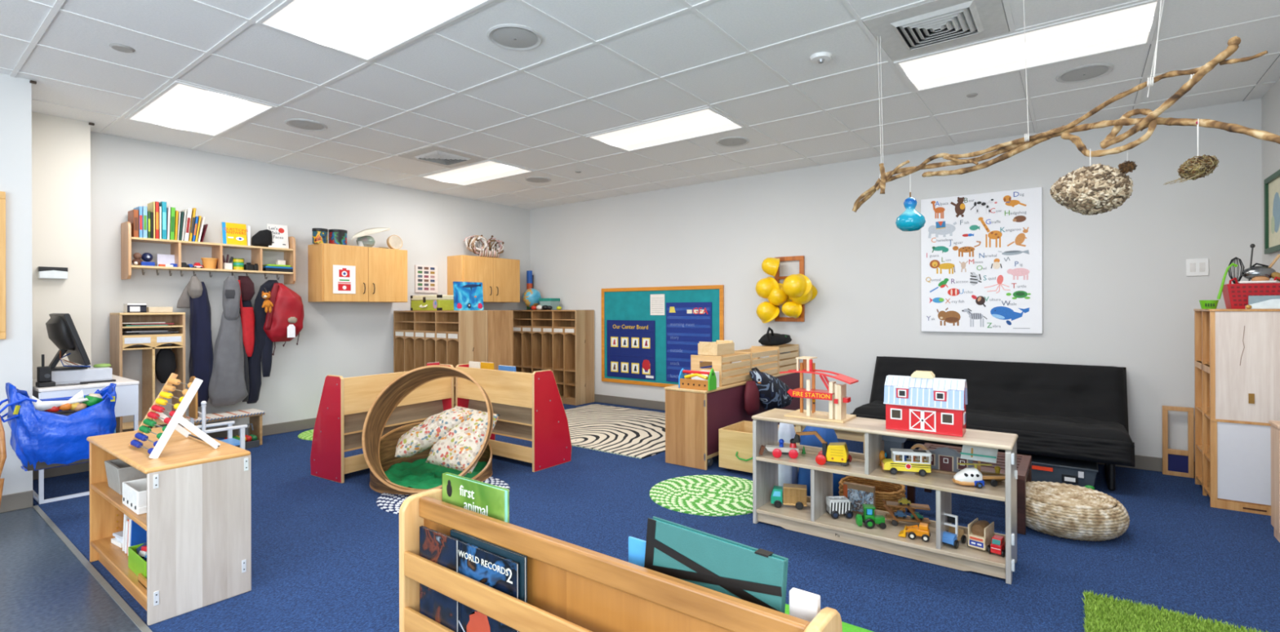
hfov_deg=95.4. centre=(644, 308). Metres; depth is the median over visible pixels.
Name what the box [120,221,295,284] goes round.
shelf
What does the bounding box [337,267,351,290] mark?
picture
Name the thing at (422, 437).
floral cushion
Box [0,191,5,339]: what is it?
frame
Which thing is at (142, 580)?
wooden tray
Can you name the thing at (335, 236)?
drum
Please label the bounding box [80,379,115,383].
keyboard
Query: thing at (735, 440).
box
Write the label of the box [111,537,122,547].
booklet
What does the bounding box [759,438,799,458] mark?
toy car
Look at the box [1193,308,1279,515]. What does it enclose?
cabinet
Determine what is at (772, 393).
backpack
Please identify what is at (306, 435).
round rug
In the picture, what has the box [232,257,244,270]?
can
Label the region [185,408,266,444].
bench
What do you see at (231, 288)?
hood
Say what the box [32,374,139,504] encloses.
desk
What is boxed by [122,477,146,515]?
crate
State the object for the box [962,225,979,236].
picture
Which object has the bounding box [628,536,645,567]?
picture book
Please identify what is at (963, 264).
picture
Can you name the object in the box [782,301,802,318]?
hard hat
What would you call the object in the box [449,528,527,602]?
book
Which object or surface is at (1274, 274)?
wooden brush
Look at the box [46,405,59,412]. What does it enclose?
toy piece
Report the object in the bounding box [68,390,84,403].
sail
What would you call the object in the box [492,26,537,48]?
grille
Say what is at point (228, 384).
apron
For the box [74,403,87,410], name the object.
toy piece
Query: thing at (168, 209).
book
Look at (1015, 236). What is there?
picture
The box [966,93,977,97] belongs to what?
sprinkler head
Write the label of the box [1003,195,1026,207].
picture
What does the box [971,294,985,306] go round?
picture
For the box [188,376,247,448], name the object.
armchair
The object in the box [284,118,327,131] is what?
ceiling speaker
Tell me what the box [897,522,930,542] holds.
loader
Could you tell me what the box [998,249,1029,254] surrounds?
picture
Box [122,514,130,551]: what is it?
picture book
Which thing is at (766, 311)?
hard hat
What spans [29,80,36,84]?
trim
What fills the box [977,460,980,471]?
card holder
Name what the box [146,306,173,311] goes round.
cardboard tray
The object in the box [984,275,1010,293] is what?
picture
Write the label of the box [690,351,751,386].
wooden crate
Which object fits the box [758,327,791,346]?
bag
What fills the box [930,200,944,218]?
picture
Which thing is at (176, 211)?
book
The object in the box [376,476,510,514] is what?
round rug
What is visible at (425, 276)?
chart
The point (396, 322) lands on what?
shelf
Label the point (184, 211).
book
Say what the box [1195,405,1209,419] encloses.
shelf
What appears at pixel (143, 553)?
toy
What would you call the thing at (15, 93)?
wall
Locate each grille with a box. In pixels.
[288,120,323,129]
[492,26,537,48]
[527,177,548,182]
[719,137,746,146]
[880,460,884,469]
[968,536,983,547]
[1061,66,1108,81]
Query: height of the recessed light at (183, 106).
0.016 m
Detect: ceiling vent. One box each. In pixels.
[398,145,487,168]
[862,0,1008,60]
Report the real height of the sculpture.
0.300 m
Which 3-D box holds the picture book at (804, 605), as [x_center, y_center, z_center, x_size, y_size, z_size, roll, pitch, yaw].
[0.301,0.658,1.093,0.055,0.250,0.020,0,0,37]
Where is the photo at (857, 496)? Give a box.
[847,488,873,512]
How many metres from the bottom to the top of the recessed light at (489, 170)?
0.016 m
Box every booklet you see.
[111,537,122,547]
[112,530,123,539]
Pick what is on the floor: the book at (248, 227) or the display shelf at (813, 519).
the display shelf at (813, 519)
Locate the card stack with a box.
[156,253,177,266]
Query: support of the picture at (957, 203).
attached to the poster at (981, 254)
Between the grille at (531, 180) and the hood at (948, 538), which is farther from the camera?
the grille at (531, 180)
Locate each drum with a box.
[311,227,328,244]
[328,229,346,244]
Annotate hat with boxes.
[251,229,272,246]
[755,276,779,298]
[755,301,779,323]
[761,257,779,276]
[767,283,790,305]
[782,273,812,297]
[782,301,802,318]
[788,284,817,304]
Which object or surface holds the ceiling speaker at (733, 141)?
attached to the ceiling
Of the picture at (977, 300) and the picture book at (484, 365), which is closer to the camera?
the picture book at (484, 365)
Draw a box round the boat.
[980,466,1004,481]
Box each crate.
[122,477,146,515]
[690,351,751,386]
[729,347,777,379]
[751,343,799,373]
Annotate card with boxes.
[843,481,875,515]
[960,444,997,462]
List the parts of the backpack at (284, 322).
knotted cord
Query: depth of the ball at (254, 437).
5.23 m
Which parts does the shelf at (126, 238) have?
panel, shelf, shelf, panel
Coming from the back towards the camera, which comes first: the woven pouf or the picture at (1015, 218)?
the picture at (1015, 218)
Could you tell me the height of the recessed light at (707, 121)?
0.016 m
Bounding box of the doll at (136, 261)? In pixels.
[132,253,142,265]
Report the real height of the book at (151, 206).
0.309 m
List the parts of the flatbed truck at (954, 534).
windscreen frame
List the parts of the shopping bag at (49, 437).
handle, handle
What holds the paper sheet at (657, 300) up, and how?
attached to the bulletin board
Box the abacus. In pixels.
[128,373,220,458]
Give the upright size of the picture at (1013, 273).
0.100 m
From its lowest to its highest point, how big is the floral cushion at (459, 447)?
0.405 m
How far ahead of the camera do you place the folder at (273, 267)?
5.61 m
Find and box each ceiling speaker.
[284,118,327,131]
[487,23,542,49]
[524,176,551,182]
[715,136,749,146]
[1055,62,1114,83]
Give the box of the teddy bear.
[262,288,273,312]
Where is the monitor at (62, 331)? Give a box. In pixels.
[45,313,90,370]
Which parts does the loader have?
lift arm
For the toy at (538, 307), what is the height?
0.064 m
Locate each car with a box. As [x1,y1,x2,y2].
[181,262,189,267]
[187,263,194,267]
[193,262,203,267]
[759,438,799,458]
[893,510,906,518]
[897,497,911,505]
[910,511,923,519]
[987,534,1005,556]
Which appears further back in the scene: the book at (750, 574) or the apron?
the apron
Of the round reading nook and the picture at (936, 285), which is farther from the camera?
the picture at (936, 285)
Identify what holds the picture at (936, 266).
attached to the poster at (981, 254)
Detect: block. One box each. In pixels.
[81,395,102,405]
[88,393,102,398]
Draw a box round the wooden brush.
[1251,271,1279,280]
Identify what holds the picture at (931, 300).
attached to the poster at (981, 254)
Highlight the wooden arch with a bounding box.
[910,443,928,458]
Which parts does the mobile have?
branch knob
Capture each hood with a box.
[222,275,240,320]
[238,275,254,300]
[942,530,957,545]
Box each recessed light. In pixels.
[124,80,277,137]
[255,0,494,62]
[419,159,534,186]
[585,106,746,151]
[893,0,1163,92]
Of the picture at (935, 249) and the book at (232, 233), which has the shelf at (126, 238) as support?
the book at (232, 233)
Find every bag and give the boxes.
[0,382,116,471]
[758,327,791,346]
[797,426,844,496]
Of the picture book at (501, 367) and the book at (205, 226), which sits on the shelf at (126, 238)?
the book at (205, 226)
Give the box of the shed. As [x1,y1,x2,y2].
[881,435,906,458]
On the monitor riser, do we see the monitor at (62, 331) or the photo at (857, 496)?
the monitor at (62, 331)
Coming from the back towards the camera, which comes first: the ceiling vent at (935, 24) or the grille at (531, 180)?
the grille at (531, 180)
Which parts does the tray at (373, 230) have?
dish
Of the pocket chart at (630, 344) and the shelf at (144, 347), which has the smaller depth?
the shelf at (144, 347)
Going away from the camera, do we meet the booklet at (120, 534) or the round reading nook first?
the booklet at (120, 534)
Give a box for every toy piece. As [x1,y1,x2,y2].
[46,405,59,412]
[59,403,71,410]
[70,402,79,409]
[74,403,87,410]
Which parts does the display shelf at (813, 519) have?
panel, shelf, shelf, panel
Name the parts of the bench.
leg panel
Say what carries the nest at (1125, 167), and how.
hanging from the mobile
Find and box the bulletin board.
[601,284,724,386]
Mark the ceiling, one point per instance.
(684, 41)
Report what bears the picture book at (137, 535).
on the shelf at (197, 522)
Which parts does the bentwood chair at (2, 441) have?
leg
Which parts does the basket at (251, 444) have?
grey handle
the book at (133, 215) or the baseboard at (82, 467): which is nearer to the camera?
the baseboard at (82, 467)
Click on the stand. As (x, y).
(1175, 462)
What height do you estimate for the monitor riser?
0.088 m
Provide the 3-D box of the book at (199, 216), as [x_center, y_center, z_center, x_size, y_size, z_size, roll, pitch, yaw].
[-3.989,-0.702,5.166,0.170,0.231,0.046,0,0,37]
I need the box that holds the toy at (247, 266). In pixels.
[244,262,253,270]
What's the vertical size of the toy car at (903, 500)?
0.032 m
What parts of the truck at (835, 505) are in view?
roof frame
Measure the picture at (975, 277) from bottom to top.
0.118 m
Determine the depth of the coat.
5.51 m
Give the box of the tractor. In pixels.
[855,503,886,528]
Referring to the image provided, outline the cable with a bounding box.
[53,382,88,386]
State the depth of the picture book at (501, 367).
4.69 m
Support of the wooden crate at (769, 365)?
on the storage unit
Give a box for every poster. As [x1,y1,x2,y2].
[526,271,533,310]
[920,186,1042,333]
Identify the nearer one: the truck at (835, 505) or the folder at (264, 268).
the truck at (835, 505)
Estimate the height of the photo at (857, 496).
0.120 m
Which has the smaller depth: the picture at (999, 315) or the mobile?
the mobile
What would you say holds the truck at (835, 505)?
on the display shelf at (813, 519)
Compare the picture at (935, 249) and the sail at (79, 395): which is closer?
the sail at (79, 395)
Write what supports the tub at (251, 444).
in the basket at (251, 444)
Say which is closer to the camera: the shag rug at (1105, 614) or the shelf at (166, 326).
the shag rug at (1105, 614)
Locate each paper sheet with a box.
[122,321,164,323]
[122,324,167,325]
[122,329,168,332]
[122,332,170,334]
[124,328,174,330]
[128,323,173,324]
[131,330,178,333]
[650,293,664,315]
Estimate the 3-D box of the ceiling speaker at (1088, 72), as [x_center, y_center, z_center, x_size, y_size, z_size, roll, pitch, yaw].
[2.723,-1.453,3.607,0.290,0.014,0.290,0,0,37]
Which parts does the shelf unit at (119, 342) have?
panel, arched rail, arched rail, panel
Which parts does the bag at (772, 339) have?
handle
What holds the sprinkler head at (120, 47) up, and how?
attached to the ceiling
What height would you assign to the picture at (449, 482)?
0.050 m
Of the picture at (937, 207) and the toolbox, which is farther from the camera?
the picture at (937, 207)
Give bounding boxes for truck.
[770,483,806,509]
[826,495,853,519]
[942,512,966,548]
[966,517,994,551]
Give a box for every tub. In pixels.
[235,439,259,448]
[538,297,559,310]
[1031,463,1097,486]
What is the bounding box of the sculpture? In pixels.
[463,235,504,257]
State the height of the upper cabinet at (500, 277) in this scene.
0.580 m
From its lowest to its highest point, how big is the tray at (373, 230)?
0.232 m
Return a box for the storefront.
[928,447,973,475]
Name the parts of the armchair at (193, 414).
post, backrest, rail, post, armrest, armrest, seat, post, post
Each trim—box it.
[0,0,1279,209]
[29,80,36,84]
[32,505,152,631]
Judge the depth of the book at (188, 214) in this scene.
5.06 m
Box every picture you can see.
[227,236,244,240]
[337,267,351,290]
[446,480,452,497]
[453,281,483,310]
[458,610,490,631]
[642,359,653,377]
[928,221,956,238]
[928,297,944,303]
[929,259,955,273]
[929,278,948,292]
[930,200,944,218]
[932,245,948,253]
[937,307,960,325]
[947,288,959,295]
[951,196,965,217]
[952,240,981,257]
[959,260,968,271]
[961,308,986,326]
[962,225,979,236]
[969,271,981,285]
[970,199,996,213]
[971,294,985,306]
[977,217,1002,247]
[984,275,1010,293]
[990,306,1029,324]
[991,258,1001,268]
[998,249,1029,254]
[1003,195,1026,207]
[1005,290,1031,299]
[1006,226,1028,246]
[1007,267,1029,279]
[1012,215,1026,222]
[1263,168,1279,253]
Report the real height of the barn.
0.294 m
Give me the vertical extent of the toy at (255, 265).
0.070 m
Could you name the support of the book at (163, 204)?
on the shelf at (126, 238)
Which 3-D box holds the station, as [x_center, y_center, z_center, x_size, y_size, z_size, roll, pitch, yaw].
[0.996,0.446,3.292,0.397,0.333,0.229,0,0,37]
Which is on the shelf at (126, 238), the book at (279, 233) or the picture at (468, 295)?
the book at (279, 233)
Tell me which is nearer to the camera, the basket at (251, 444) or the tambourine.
the basket at (251, 444)
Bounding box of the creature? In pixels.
[879,450,887,466]
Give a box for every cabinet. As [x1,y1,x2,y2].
[307,243,407,302]
[447,254,519,302]
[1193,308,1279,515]
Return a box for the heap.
[24,409,88,471]
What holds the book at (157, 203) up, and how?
on the shelf at (126, 238)
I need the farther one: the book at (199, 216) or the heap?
the book at (199, 216)
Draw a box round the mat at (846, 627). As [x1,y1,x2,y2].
[784,603,873,631]
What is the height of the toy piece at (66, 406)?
0.044 m
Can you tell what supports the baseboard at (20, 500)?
attached to the wall at (15, 93)
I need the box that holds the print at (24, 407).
[13,395,115,414]
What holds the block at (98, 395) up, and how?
in the shopping bag at (49, 437)
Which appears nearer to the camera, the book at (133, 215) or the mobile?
the mobile
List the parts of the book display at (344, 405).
panel, panel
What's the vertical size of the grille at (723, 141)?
0.007 m
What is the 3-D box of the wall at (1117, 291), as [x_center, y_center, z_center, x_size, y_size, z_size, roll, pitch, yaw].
[1.340,-0.163,6.318,7.650,2.785,0.120,0,0,37]
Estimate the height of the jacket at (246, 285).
1.197 m
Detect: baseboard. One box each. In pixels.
[0,490,33,513]
[32,462,88,479]
[206,417,315,437]
[594,393,1195,475]
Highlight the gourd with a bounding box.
[895,191,925,231]
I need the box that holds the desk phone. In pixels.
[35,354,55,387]
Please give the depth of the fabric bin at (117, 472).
2.71 m
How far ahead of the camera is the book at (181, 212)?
5.02 m
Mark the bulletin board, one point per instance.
(627, 303)
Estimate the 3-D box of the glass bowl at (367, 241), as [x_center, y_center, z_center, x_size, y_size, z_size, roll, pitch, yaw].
[-3.029,-0.725,6.320,0.190,0.125,0.190,0,0,37]
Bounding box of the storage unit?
[664,372,799,470]
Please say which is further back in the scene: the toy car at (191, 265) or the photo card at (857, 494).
the toy car at (191, 265)
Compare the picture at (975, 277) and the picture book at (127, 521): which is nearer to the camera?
the picture book at (127, 521)
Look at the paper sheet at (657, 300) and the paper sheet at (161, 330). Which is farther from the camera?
the paper sheet at (657, 300)
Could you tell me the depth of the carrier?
3.07 m
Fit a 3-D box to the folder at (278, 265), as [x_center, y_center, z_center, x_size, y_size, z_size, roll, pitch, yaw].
[-3.600,-0.416,5.685,0.180,0.017,0.200,0,0,37]
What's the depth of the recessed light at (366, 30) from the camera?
2.90 m
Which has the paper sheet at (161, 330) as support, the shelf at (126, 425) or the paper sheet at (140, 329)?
the paper sheet at (140, 329)
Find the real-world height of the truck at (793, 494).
0.122 m
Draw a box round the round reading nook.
[361,364,493,494]
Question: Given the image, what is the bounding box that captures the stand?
[1161,405,1194,478]
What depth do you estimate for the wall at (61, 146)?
4.35 m
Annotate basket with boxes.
[235,423,259,448]
[838,475,906,512]
[1222,276,1279,308]
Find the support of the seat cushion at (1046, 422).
on the futon sofa
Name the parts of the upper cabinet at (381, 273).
door, door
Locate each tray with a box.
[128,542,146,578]
[137,573,146,589]
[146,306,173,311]
[351,227,390,246]
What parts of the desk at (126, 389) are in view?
leg, floor rail, drawer, leg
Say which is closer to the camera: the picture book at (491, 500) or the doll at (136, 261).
the picture book at (491, 500)
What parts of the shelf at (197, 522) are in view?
panel, shelf, shelf, panel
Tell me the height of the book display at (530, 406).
0.760 m
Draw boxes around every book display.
[310,364,453,483]
[455,363,571,471]
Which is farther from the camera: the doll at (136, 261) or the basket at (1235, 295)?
the doll at (136, 261)
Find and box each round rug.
[297,429,313,440]
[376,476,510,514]
[648,475,752,515]
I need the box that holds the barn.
[883,370,967,436]
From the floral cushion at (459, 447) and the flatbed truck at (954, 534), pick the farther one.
the floral cushion at (459, 447)
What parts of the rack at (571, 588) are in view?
panel, panel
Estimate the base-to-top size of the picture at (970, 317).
0.163 m
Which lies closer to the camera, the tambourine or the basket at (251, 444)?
the basket at (251, 444)
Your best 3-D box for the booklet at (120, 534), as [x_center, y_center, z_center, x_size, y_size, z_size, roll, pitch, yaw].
[-2.501,1.093,2.841,0.110,0.012,0.110,0,0,28]
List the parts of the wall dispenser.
lid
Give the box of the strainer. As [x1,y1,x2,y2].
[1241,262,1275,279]
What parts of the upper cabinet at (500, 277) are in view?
door, door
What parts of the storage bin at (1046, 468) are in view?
lid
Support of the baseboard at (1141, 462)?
attached to the wall at (1117, 291)
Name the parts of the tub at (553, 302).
lid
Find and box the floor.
[0,401,1279,631]
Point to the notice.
(344, 276)
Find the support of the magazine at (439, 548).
on the rack at (571, 588)
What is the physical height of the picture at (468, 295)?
0.310 m
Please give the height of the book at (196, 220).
0.222 m
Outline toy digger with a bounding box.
[792,431,852,466]
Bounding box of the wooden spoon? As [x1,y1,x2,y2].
[1268,253,1279,267]
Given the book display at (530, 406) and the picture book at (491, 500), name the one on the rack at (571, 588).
the picture book at (491, 500)
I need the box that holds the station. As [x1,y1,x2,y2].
[779,355,858,422]
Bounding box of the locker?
[487,310,513,369]
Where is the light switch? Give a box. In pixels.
[1186,257,1208,275]
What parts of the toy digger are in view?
arm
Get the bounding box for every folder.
[262,264,290,266]
[262,266,293,269]
[262,267,293,271]
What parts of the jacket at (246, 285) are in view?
red trim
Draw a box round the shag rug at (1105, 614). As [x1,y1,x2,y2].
[1081,589,1267,631]
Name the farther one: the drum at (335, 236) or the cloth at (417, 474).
the drum at (335, 236)
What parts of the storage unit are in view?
panel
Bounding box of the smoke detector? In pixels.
[809,51,831,63]
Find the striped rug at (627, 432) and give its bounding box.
[564,404,665,458]
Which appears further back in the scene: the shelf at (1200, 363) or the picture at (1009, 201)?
the picture at (1009, 201)
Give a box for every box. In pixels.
[123,302,146,312]
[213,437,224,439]
[275,259,285,265]
[691,369,719,387]
[697,340,734,355]
[718,420,795,472]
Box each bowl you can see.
[355,235,375,247]
[1199,300,1218,308]
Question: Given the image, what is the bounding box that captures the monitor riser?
[51,366,112,384]
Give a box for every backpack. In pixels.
[263,283,303,355]
[744,367,793,415]
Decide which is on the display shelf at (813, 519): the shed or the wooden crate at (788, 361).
the shed
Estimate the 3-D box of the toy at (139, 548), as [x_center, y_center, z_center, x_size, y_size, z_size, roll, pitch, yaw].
[-2.194,1.060,2.558,0.072,0.063,0.051,0,0,37]
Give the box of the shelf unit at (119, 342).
[109,312,185,432]
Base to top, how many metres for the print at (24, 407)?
0.052 m
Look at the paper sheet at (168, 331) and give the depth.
4.84 m
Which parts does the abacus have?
rail, support leg, rail, support leg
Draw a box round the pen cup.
[222,254,233,269]
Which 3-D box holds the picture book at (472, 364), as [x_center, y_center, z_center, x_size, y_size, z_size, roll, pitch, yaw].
[-1.450,0.574,4.968,0.140,0.243,0.012,0,0,37]
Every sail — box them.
[31,395,88,410]
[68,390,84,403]
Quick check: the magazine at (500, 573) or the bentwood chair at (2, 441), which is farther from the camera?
the bentwood chair at (2, 441)
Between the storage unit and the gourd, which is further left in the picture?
the storage unit
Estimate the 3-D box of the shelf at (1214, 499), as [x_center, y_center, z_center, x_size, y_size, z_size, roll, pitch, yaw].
[3.818,1.169,3.716,0.367,0.014,0.564,0,0,37]
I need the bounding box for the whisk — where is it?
[1228,257,1244,284]
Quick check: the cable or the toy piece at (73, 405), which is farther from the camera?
the cable
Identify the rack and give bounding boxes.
[399,488,842,631]
[774,255,804,321]
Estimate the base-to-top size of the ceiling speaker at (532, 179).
0.014 m
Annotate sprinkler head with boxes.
[109,43,135,53]
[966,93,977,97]
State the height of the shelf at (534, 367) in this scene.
0.012 m
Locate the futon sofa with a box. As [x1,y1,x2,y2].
[850,355,1134,490]
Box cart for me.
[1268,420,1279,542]
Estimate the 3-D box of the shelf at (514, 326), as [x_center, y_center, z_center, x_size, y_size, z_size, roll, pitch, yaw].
[-1.274,0.244,7.946,1.214,0.012,0.339,0,0,37]
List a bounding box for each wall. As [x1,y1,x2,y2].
[0,73,32,495]
[31,111,91,399]
[90,131,529,433]
[529,97,1262,461]
[1262,77,1279,283]
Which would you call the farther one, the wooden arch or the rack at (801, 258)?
the rack at (801, 258)
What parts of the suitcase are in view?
lid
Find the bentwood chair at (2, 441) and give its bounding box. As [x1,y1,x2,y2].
[0,416,6,506]
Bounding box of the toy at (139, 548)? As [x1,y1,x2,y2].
[136,542,146,558]
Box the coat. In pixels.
[253,280,278,377]
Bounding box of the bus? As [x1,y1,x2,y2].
[880,448,931,476]
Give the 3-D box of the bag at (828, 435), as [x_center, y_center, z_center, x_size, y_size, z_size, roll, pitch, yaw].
[1.128,0.980,3.724,0.276,0.500,0.359,0,0,37]
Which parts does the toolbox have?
handle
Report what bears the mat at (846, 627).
on the floor
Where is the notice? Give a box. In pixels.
[333,264,355,293]
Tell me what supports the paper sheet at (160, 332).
on the shelf unit at (119, 342)
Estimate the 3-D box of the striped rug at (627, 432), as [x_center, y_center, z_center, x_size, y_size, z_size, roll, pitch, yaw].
[-0.334,1.230,6.139,2.142,0.008,1.824,0,0,37]
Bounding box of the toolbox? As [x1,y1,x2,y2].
[678,368,716,390]
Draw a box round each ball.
[245,435,252,441]
[251,435,257,440]
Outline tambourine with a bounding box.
[386,235,402,248]
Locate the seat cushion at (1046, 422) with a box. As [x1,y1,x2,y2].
[852,400,1134,448]
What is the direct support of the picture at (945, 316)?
attached to the poster at (981, 254)
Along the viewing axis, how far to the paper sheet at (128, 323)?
4.78 m
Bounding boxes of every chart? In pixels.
[414,264,437,293]
[606,320,655,380]
[666,302,711,382]
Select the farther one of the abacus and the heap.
the heap
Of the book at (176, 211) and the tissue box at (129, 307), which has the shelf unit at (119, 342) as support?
the tissue box at (129, 307)
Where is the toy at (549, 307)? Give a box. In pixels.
[546,305,552,310]
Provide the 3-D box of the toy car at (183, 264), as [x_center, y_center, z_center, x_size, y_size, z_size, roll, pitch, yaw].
[-4.022,-0.380,5.083,0.046,0.045,0.070,0,0,37]
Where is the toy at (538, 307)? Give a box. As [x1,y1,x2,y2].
[536,305,542,310]
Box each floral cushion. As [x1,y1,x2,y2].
[394,407,466,457]
[425,405,499,473]
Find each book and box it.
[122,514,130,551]
[124,519,128,554]
[127,519,146,555]
[128,208,138,237]
[133,206,142,237]
[142,206,147,237]
[147,201,155,238]
[147,211,151,238]
[151,212,153,238]
[155,201,159,238]
[159,201,166,239]
[159,206,161,239]
[166,207,170,239]
[169,207,175,239]
[174,210,177,239]
[177,212,180,239]
[178,209,186,240]
[178,211,183,240]
[182,208,191,240]
[188,207,195,240]
[191,216,198,241]
[195,215,201,241]
[197,217,205,241]
[200,223,208,241]
[221,222,247,245]
[247,226,250,245]
[266,223,288,248]
[426,361,439,365]
[441,471,509,523]
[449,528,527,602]
[468,360,480,368]
[480,361,493,369]
[498,364,515,371]
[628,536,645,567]
[644,515,788,613]
[789,587,820,622]
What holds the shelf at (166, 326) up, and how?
attached to the shelf unit at (119, 342)
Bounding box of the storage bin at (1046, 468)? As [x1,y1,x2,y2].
[1029,453,1097,489]
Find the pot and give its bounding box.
[200,257,217,268]
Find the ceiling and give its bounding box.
[0,0,1279,208]
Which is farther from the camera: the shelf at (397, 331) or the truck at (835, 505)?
the shelf at (397, 331)
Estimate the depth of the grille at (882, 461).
3.01 m
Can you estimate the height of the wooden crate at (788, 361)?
0.255 m
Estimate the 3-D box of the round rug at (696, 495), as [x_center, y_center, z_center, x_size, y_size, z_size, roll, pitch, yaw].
[0.446,1.226,3.871,0.830,0.012,0.830,0,0,37]
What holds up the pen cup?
on the shelf at (126, 238)
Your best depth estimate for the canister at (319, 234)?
5.88 m
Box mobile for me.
[852,0,1279,212]
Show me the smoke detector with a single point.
(821, 57)
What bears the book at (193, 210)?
on the shelf at (126, 238)
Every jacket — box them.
[177,275,213,406]
[237,275,261,403]
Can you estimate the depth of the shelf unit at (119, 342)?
4.84 m
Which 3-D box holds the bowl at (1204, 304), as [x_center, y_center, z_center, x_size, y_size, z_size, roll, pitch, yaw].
[3.551,-0.026,3.665,0.090,0.055,0.090,0,0,37]
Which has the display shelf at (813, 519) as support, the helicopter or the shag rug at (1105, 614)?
the helicopter
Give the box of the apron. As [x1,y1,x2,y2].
[208,275,248,406]
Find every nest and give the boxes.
[1049,148,1133,215]
[1117,160,1137,173]
[1164,118,1218,184]
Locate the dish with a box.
[93,363,111,367]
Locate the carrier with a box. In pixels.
[882,499,930,525]
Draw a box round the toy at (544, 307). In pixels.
[542,305,547,310]
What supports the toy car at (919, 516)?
on the carrier
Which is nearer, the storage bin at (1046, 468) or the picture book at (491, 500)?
the picture book at (491, 500)
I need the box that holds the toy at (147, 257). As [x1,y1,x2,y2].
[140,253,155,266]
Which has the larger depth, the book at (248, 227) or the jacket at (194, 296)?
the book at (248, 227)
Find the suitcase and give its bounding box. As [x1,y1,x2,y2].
[410,294,453,310]
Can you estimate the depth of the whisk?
3.66 m
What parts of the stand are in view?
panel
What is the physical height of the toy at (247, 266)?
0.075 m
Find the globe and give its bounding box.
[522,287,542,310]
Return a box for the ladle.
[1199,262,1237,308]
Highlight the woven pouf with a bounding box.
[1004,480,1129,541]
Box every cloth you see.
[384,457,487,488]
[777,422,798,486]
[1238,280,1276,284]
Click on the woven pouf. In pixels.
(1068, 511)
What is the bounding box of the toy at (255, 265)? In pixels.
[253,263,258,270]
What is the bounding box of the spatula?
[1248,243,1255,280]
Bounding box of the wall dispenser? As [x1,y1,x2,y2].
[37,266,67,279]
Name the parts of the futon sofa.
backrest, metal frame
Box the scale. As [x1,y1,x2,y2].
[1244,295,1279,309]
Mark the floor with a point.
(325, 556)
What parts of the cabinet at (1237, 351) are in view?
post, rail, post, frame, white panel, panel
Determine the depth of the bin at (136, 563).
2.49 m
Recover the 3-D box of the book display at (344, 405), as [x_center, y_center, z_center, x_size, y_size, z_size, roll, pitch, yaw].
[-2.064,0.861,4.662,0.410,0.760,0.998,0,0,32]
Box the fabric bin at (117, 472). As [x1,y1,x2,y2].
[104,458,146,494]
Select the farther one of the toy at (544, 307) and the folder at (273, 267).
the toy at (544, 307)
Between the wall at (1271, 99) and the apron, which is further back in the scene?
the apron
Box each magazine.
[419,525,458,631]
[458,539,519,631]
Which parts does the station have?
timber post, red post, timber post, roof rail, doorway sill, roof rail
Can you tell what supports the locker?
on the floor
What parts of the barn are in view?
door rail, cupola handle, barn door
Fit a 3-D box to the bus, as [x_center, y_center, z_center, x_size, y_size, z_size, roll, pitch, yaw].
[1.340,0.785,2.990,0.230,0.118,0.098,0,0,15]
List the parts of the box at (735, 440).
rope handle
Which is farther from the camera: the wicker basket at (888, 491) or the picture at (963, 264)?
the picture at (963, 264)
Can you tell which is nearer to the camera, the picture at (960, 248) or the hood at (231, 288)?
the picture at (960, 248)
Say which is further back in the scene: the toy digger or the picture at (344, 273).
the picture at (344, 273)
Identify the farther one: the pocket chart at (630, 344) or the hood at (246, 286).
the pocket chart at (630, 344)
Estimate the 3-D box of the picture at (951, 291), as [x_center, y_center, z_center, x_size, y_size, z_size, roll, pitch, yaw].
[2.739,-0.147,5.158,0.100,0.067,0.001,0,0,37]
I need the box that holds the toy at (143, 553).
[138,545,146,556]
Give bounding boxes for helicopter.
[952,462,1017,488]
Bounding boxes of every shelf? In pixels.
[86,426,251,625]
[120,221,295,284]
[122,324,182,328]
[122,333,182,337]
[122,344,182,350]
[122,417,172,429]
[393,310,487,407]
[395,320,458,323]
[395,328,458,333]
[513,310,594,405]
[513,318,574,319]
[513,324,574,328]
[513,364,575,372]
[555,381,575,386]
[560,395,575,404]
[706,451,719,459]
[751,408,1017,584]
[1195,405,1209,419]
[1195,444,1209,461]
[1195,475,1271,506]
[1197,360,1209,366]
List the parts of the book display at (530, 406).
panel, panel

